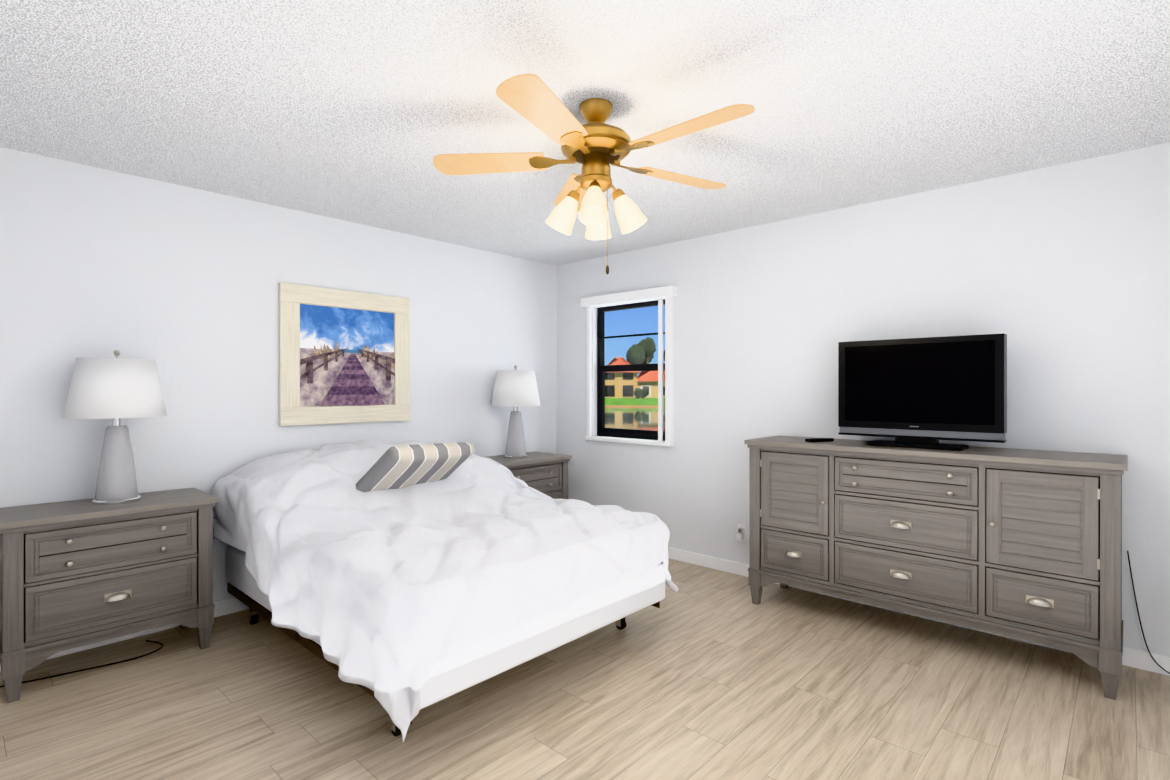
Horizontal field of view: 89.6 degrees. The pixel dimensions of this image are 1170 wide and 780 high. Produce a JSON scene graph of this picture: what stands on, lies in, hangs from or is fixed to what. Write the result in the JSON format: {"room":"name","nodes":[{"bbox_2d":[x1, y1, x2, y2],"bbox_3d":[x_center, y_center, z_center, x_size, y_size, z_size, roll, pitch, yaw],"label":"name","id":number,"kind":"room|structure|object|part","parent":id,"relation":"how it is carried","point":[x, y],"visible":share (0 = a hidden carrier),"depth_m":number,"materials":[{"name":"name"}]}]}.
{"room":"bedroom","nodes":[
{"label":"bedroom","id":0,"kind":"room"},
{"bbox_2d":[0,147,555,602],"bbox_3d":[-1.708,0.084,3.957,0.150,2.440,4.400,0,0,43],"label":"wall","id":1,"kind":"structure","parent":0,"point":[178,285],"depth_m":3.35,"materials":[{"name":"white paint"}]},
{"bbox_2d":[0,597,249,670],"bbox_3d":[-1.648,1.262,3.904,0.014,0.085,4.100,0,0,43],"label":"baseboard","id":2,"kind":"structure","parent":1,"relation":"attached to","point":[228,606],"depth_m":3.19,"materials":[{"name":"white paint"}]},
{"bbox_2d":[279,282,409,425],"bbox_3d":[-1.580,-0.221,3.954,0.038,0.885,0.885,0,0,43],"label":"picture","id":3,"kind":"object","parent":1,"relation":"attached to","point":[344,356],"visible":1,"depth_m":3.90,"materials":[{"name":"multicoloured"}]},
{"bbox_2d":[300,304,394,405],"bbox_3d":[-1.571,-0.221,3.946,0.015,0.647,0.647,0,0,43],"label":"art","id":4,"kind":"object","parent":3,"relation":"attached to","point":[347,352],"depth_m":3.93,"materials":[{"name":"multicoloured paper"}]},
{"bbox_2d":[0,558,1169,779],"bbox_3d":[0.037,1.357,2.349,4.900,0.100,4.400,0,0,43],"label":"floor","id":5,"kind":"structure","parent":0,"point":[702,672],"depth_m":2.41,"materials":[{"name":"brown wood"}]},
{"bbox_2d":[0,640,162,687],"bbox_3d":[-2.452,1.180,2.779,0.752,0.248,0.228,0,0,-38],"label":"cord","id":6,"kind":"object","parent":5,"relation":"on","point":[161,644],"visible":0.85,"depth_m":2.77,"materials":[{"name":"black plastic"}]},
{"bbox_2d":[0,488,218,702],"bbox_3d":[-2.295,0.926,2.851,0.446,0.760,0.800,0,0,43],"label":"nightstand","id":7,"kind":"object","parent":5,"relation":"on","point":[77,573],"visible":1,"depth_m":2.68,"materials":[{"name":"grey wood"}]},
{"bbox_2d":[63,350,166,504],"bbox_3d":[-2.284,0.174,2.877,0.396,0.742,0.396,0,0,43],"label":"lamp","id":8,"kind":"object","parent":7,"relation":"on","point":[116,389],"visible":1,"depth_m":2.80,"materials":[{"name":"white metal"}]},
{"bbox_3d":[-2.284,-0.011,2.876,0.396,0.284,0.396,0,0,43],"label":"lamp shade","id":9,"kind":"part","parent":8,"relation":"part of","materials":[{"name":"white fabric"}]},
{"bbox_2d":[212,440,678,742],"bbox_3d":[-0.798,0.797,3.228,2.151,1.014,1.763,0,0,43],"label":"bed","id":10,"kind":"object","parent":5,"relation":"on","point":[404,583],"visible":1,"depth_m":2.64,"materials":[{"name":"white fabric"}]},
{"bbox_2d":[356,442,475,491],"bbox_3d":[-0.954,0.444,3.330,0.424,0.120,0.604,-42,-24,26],"label":"pillow","id":11,"kind":"object","parent":10,"relation":"on","point":[401,468],"depth_m":3.20,"materials":[{"name":"grey fabric"}]},
{"bbox_3d":[-0.827,1.206,3.255,1.970,0.197,1.476,0,0,43],"label":"frame","id":12,"kind":"part","parent":10,"relation":"part of","materials":[{"name":"white fabric"}]},
{"bbox_2d":[487,452,571,498],"bbox_3d":[-0.540,0.923,4.752,0.446,0.760,0.800,0,0,43],"label":"nightstand","id":13,"kind":"object","parent":5,"relation":"on","point":[545,473],"visible":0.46,"depth_m":4.73,"materials":[{"name":"grey wood"}]},
{"bbox_2d":[491,365,539,458],"bbox_3d":[-0.558,0.171,4.747,0.396,0.742,0.396,0,0,43],"label":"lamp","id":14,"kind":"object","parent":13,"relation":"on","point":[515,389],"visible":1,"depth_m":4.63,"materials":[{"name":"white metal"}]},
{"bbox_3d":[-0.558,-0.015,4.746,0.396,0.284,0.396,0,0,43],"label":"lamp shade","id":15,"kind":"part","parent":14,"relation":"part of","materials":[{"name":"white fabric"}]},
{"bbox_2d":[744,435,1127,699],"bbox_3d":[1.766,0.806,3.188,1.720,1.000,0.476,0,0,43],"label":"dresser","id":16,"kind":"object","parent":5,"relation":"on","point":[1024,544],"visible":1,"depth_m":2.88,"materials":[{"name":"grey wood"}]},
{"bbox_2d":[805,438,833,441],"bbox_3d":[1.386,0.294,3.484,0.170,0.020,0.044,0,0,-19],"label":"remote","id":17,"kind":"object","parent":16,"relation":"on","point":[818,439],"visible":1,"depth_m":3.46,"materials":[{"name":"black plastic"}]},
{"bbox_2d":[838,333,1006,450],"bbox_3d":[1.784,0.014,3.177,0.790,0.582,0.230,0,0,43],"label":"tv","id":18,"kind":"object","parent":16,"relation":"on","point":[925,393],"visible":1,"depth_m":3.12,"materials":[{"name":"black plastic"}]},
{"bbox_2d":[1127,551,1169,673],"bbox_3d":[2.743,1.030,2.582,0.543,0.547,0.031,0,0,43],"label":"cord","id":19,"kind":"object","parent":5,"relation":"on","point":[1139,615],"visible":0.88,"depth_m":2.75,"materials":[{"name":"black plastic"}]},
{"bbox_2d":[0,0,1169,265],"bbox_3d":[0.037,-1.183,2.344,4.900,0.100,4.400,0,0,43],"label":"ceiling","id":20,"kind":"structure","parent":0,"point":[364,112],"depth_m":2.28,"materials":[{"name":"white paint"}]},
{"bbox_2d":[433,73,754,274],"bbox_3d":[0.084,-0.796,2.320,1.226,0.672,1.274,0,0,43],"label":"fan","id":21,"kind":"object","parent":20,"relation":"hanging from","point":[595,146],"visible":1,"depth_m":2.29,"materials":[{"name":"brown wood"}]},
{"bbox_3d":[0.044,-0.703,2.352,0.344,0.156,0.344,0,0,43],"label":"lamp shade","id":22,"kind":"part","parent":21,"relation":"part of","materials":[{"name":"white glass"}]},
{"bbox_2d":[556,142,1169,656],"bbox_3d":[1.479,0.084,3.908,4.600,2.440,0.150,0,0,43],"label":"wall","id":23,"kind":"structure","parent":0,"point":[1058,274],"depth_m":3.41,"materials":[{"name":"white paint"}]},
{"bbox_2d":[585,436,673,446],"bbox_3d":[0.364,0.417,4.846,0.890,0.032,0.105,0,0,43],"label":"window sill","id":24,"kind":"structure","parent":23,"relation":"attached to","point":[631,440],"depth_m":4.78,"materials":[{"name":"white paint"}]},
{"bbox_2d":[597,299,664,440],"bbox_3d":[0.411,-0.157,4.903,0.780,1.120,0.065,0,0,43],"label":"window","id":25,"kind":"structure","parent":23,"relation":"in","point":[602,369],"depth_m":5.00,"materials":[{"name":"clear glass"}]},
{"bbox_2d":[581,285,677,441],"bbox_3d":[0.349,-0.196,4.821,0.950,1.193,0.110,0,0,43],"label":"window frame","id":26,"kind":"structure","parent":25,"relation":"attached to","point":[668,293],"depth_m":4.64,"materials":[{"name":"white"}]},
{"bbox_2d":[736,524,746,541],"bbox_3d":[1.091,1.004,4.130,0.072,0.116,0.050,0,0,43],"label":"electrical outlet","id":27,"kind":"object","parent":23,"relation":"attached to","point":[741,534],"visible":1,"depth_m":4.12,"materials":[{"name":"white plastic"}]},
{"bbox_2d":[668,547,1169,675],"bbox_3d":[1.428,1.262,3.845,4.586,0.085,0.014,0,0,43],"label":"baseboard","id":28,"kind":"structure","parent":23,"relation":"attached to","point":[1138,659],"depth_m":3.44,"materials":[{"name":"white paint"}]},
{"label":"outside","id":29,"kind":"structure","parent":0,"visible":0},
{"bbox_2d":[605,398,664,430],"bbox_3d":[7.697,1.169,134.930,320.006,2.800,259.401,0,0,3],"label":"ground","id":30,"kind":"structure","parent":29,"point":[633,417],"depth_m":67.47,"materials":[{"name":"green plant"}]},
{"bbox_2d":[605,357,664,397],"bbox_3d":[15.696,-2.287,110.618,28.566,7.500,12.100,0,0,-8],"label":"house","id":31,"kind":"structure","parent":30,"relation":"on","point":[625,380],"depth_m":103.32,"materials":[{"name":"brown paint"}]},
{"bbox_2d":[626,337,664,398],"bbox_3d":[5.080,-6.123,131.605,50.772,15.215,50.875,0,0,43],"label":"trees","id":32,"kind":"object","parent":30,"relation":"on","point":[638,359],"depth_m":121.30,"materials":[{"name":"green plant"}]}
]}

